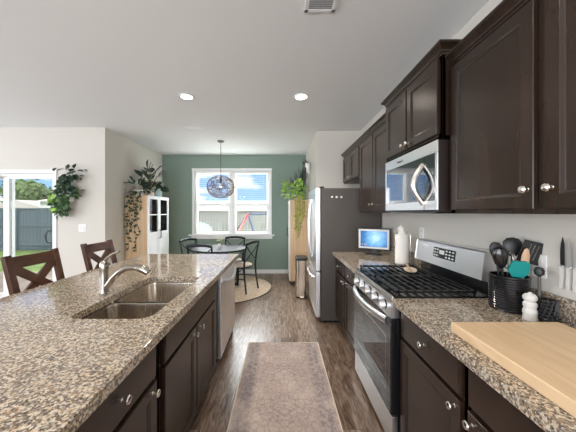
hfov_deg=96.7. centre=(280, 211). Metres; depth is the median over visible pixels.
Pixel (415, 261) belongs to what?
backsplash
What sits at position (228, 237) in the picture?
dining chair
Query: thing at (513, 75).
upper cabinet
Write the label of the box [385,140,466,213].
microwave
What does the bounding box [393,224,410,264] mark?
paper towel holder
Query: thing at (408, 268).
spoon rest
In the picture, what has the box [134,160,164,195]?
potted plant
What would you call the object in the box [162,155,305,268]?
wall
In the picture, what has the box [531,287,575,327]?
backsplash
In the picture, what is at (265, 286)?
round rug
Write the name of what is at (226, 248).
dining table
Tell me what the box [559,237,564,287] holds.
kitchen knife
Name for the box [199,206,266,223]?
house
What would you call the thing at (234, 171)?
window blind
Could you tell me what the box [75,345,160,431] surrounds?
base cabinet
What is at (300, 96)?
recessed light
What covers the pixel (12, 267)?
counter chair
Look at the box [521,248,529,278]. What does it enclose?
wooden spoon
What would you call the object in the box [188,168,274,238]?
trim
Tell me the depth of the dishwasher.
2.46 m
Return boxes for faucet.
[98,250,150,294]
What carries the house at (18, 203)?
on the ground
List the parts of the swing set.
leg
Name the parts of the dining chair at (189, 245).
rail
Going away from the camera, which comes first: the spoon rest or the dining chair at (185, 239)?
the spoon rest
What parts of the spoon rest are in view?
dish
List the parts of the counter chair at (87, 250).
post, rail, post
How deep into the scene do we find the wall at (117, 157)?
4.25 m
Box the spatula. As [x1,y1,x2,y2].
[507,261,529,277]
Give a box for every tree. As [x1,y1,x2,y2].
[0,179,50,200]
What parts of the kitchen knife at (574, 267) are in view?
handle, blade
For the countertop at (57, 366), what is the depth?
1.02 m
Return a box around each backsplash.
[381,245,420,266]
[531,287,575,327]
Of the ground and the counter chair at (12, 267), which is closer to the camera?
the counter chair at (12, 267)
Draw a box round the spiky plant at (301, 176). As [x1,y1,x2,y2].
[289,157,304,199]
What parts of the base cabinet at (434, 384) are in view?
knob, drawer, knob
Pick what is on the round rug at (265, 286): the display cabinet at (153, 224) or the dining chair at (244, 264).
the dining chair at (244, 264)
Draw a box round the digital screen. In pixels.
[358,228,390,255]
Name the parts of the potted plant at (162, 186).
pot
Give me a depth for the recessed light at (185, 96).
2.92 m
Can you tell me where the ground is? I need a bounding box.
[0,225,264,271]
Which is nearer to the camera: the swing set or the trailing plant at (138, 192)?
the trailing plant at (138, 192)
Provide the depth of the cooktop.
1.69 m
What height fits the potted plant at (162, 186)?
0.424 m
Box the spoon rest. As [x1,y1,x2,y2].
[404,264,416,272]
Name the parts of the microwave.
door glass, door, handle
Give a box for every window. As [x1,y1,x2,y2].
[195,173,230,232]
[234,173,268,232]
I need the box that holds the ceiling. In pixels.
[0,0,488,154]
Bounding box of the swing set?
[237,213,266,230]
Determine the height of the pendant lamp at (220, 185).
1.057 m
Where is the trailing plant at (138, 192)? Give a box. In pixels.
[123,176,159,250]
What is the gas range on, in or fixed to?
on the floor
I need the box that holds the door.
[0,174,51,297]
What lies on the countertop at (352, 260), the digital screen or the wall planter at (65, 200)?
the digital screen
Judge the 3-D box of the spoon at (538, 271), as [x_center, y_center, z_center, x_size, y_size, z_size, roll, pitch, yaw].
[1.247,0.385,1.236,0.040,0.242,0.040,0,0,0]
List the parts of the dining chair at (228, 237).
rail, leg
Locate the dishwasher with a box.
[217,262,235,360]
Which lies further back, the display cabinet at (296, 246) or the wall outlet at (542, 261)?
the display cabinet at (296, 246)
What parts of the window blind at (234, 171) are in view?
rail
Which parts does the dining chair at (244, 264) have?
seat, leg, rail, leg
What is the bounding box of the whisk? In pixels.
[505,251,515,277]
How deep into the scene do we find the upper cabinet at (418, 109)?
1.68 m
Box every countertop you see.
[0,254,238,431]
[333,252,420,272]
[393,298,575,431]
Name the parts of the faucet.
lever, spout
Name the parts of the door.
sliding panel, frame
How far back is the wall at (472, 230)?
1.57 m
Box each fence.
[0,208,51,250]
[199,211,266,230]
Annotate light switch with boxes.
[79,224,85,231]
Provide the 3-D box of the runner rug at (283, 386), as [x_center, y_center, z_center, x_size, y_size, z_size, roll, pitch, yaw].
[0.026,1.415,1.620,0.750,0.009,2.308,0,0,0]
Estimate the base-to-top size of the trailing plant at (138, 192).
1.362 m
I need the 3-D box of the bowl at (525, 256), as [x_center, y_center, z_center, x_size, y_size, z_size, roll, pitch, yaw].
[1.227,0.256,1.288,0.036,0.150,0.014,6,5,19]
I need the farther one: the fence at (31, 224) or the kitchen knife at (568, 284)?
the fence at (31, 224)
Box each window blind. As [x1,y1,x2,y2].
[195,171,230,233]
[234,171,268,233]
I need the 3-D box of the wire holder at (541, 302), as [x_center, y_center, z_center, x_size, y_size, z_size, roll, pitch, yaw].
[1.229,0.455,1.180,0.076,0.105,0.076,0,0,0]
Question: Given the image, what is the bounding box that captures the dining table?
[191,244,244,284]
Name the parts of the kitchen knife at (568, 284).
handle, blade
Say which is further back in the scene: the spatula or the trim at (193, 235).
the trim at (193, 235)
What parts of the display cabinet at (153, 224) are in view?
door, pane, door, pane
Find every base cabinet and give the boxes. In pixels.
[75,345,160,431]
[157,281,216,431]
[335,258,354,349]
[400,312,468,431]
[462,369,544,431]
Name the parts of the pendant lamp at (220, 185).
lamp shade, cord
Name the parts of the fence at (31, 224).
post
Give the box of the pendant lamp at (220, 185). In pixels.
[207,140,233,197]
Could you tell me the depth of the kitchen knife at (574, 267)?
1.12 m
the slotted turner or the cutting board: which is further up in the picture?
the slotted turner
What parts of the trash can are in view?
lid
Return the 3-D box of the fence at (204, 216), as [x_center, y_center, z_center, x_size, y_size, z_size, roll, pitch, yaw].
[-1.531,0.760,12.440,11.238,1.600,0.180,0,0,0]
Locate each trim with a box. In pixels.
[0,170,56,281]
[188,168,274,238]
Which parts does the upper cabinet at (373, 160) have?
door, crown moulding, door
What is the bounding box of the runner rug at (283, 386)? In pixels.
[227,342,342,431]
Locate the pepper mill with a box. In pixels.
[522,292,537,321]
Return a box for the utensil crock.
[488,271,531,314]
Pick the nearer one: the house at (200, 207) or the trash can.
the trash can
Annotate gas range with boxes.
[353,238,496,431]
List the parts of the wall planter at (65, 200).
pot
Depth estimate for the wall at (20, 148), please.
4.00 m
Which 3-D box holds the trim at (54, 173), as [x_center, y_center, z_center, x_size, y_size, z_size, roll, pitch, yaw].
[-4.380,0.380,3.990,1.770,2.080,0.020,0,0,0]
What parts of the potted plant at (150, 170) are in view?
pot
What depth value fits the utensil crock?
1.28 m
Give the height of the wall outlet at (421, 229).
0.116 m
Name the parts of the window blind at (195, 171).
rail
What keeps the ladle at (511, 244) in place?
in the utensil crock
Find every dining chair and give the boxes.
[179,238,197,253]
[186,244,212,253]
[225,236,245,285]
[235,240,259,294]
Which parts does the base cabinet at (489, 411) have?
knob, door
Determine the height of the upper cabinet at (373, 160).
0.916 m
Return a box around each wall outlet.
[419,227,423,237]
[532,254,546,278]
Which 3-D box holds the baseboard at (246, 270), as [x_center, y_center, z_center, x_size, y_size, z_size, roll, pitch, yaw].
[-1.086,1.375,5.923,3.328,0.090,0.015,0,0,0]
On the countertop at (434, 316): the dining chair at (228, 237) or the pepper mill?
the pepper mill
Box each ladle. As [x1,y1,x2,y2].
[492,247,508,276]
[502,237,521,277]
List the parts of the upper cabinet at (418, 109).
door, crown moulding, door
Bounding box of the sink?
[81,282,193,318]
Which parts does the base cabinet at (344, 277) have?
drawer, door, drawer, door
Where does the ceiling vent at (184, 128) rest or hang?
in the ceiling
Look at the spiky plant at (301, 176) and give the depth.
5.47 m
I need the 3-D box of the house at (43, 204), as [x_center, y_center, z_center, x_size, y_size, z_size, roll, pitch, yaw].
[-20.300,-0.090,27.500,5.300,3.300,7.700,0,0,0]
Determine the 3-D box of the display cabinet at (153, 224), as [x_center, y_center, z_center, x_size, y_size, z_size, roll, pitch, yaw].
[-2.517,0.562,4.910,0.437,1.715,0.820,0,0,0]
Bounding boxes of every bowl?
[489,242,501,255]
[502,237,521,255]
[521,248,529,262]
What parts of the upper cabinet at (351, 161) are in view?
door, crown moulding, door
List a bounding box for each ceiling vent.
[182,127,204,130]
[304,0,337,12]
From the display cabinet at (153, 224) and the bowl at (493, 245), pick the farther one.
the display cabinet at (153, 224)
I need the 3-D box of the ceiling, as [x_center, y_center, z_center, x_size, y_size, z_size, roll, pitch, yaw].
[-2.625,-1.380,0.950,8.150,0.120,10.300,0,0,0]
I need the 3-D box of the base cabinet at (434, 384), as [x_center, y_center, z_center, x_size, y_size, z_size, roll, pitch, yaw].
[0.972,0.984,1.230,0.633,0.873,0.529,0,0,0]
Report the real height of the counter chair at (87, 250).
1.090 m
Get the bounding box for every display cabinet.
[125,195,168,259]
[287,200,308,283]
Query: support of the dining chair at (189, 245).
on the round rug at (265, 286)
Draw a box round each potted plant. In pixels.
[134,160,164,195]
[141,176,168,196]
[280,178,307,237]
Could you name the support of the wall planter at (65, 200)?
attached to the wall at (20, 148)
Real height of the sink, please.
0.203 m
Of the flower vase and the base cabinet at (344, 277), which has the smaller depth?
the base cabinet at (344, 277)
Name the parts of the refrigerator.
handle, door, freezer drawer, door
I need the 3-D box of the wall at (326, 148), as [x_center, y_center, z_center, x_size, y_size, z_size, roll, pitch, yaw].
[1.014,0.050,5.050,0.872,2.740,1.760,0,0,0]
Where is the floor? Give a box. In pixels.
[0,272,384,431]
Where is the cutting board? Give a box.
[451,322,575,417]
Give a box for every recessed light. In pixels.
[178,93,194,100]
[293,93,308,100]
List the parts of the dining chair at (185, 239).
rail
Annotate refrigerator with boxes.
[307,186,380,321]
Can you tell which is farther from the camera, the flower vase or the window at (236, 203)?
the window at (236, 203)
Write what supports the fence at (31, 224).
on the ground
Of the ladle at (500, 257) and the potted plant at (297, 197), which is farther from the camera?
the potted plant at (297, 197)
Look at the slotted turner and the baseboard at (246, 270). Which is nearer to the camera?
the slotted turner
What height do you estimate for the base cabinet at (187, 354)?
0.873 m
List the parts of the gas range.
handle, door glass, trim, knob, oven door, drawer, control panel, knob, clock panel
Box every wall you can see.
[0,128,94,277]
[95,128,161,265]
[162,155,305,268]
[306,131,360,199]
[361,0,575,300]
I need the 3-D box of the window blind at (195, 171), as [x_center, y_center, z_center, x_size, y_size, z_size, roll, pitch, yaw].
[-1.580,-0.218,5.946,0.820,1.460,0.026,0,0,0]
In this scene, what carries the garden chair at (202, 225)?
on the ground
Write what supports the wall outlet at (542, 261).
attached to the wall at (472, 230)
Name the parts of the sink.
bowl, bowl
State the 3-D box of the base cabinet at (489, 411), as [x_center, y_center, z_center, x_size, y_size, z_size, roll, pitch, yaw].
[0.972,0.984,0.708,0.633,0.873,0.515,0,0,0]
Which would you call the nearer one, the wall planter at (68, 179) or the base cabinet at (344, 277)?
the base cabinet at (344, 277)
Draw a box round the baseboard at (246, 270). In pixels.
[239,269,287,272]
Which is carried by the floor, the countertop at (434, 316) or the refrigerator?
the refrigerator
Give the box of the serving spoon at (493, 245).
[489,242,501,275]
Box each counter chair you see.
[0,248,64,294]
[80,239,116,270]
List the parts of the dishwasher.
handle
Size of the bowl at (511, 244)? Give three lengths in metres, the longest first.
0.100 x 0.088 x 0.030 m
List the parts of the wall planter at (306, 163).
pot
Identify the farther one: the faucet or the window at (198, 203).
the window at (198, 203)
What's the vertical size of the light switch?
0.116 m
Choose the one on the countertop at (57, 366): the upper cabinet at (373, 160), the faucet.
the faucet
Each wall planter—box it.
[45,183,81,219]
[52,164,86,194]
[302,159,310,185]
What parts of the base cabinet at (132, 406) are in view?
knob, door, knob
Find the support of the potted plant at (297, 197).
on the display cabinet at (296, 246)
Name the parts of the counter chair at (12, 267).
post, rail, post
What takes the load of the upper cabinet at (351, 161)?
attached to the wall at (472, 230)
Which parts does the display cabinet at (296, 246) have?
door, door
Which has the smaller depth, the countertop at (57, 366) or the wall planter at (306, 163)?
the countertop at (57, 366)
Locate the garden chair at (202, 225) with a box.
[199,224,211,230]
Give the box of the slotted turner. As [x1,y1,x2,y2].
[516,239,543,278]
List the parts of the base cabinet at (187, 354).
door, door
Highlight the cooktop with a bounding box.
[356,268,487,297]
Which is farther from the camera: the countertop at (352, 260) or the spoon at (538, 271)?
the countertop at (352, 260)
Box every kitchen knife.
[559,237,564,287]
[565,238,571,289]
[572,241,575,291]
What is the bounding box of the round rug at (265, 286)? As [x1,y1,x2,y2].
[235,275,271,302]
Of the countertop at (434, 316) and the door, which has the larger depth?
the door
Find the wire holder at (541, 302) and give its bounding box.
[537,297,559,321]
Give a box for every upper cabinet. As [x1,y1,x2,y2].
[341,140,360,183]
[357,112,390,212]
[381,39,461,161]
[444,0,575,213]
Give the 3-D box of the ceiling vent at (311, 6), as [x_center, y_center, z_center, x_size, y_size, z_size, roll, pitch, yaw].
[0.253,-1.316,1.535,0.200,0.009,0.300,0,0,0]
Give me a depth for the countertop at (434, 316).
0.97 m
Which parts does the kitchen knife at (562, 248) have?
handle, blade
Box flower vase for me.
[216,236,221,248]
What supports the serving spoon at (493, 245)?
in the utensil crock
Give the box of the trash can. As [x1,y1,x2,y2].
[295,255,307,297]
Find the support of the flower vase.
on the dining table
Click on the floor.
(277, 315)
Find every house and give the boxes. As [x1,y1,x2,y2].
[0,200,39,207]
[38,198,51,207]
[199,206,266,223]
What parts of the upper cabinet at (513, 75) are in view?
crown moulding, door, knob, knob, door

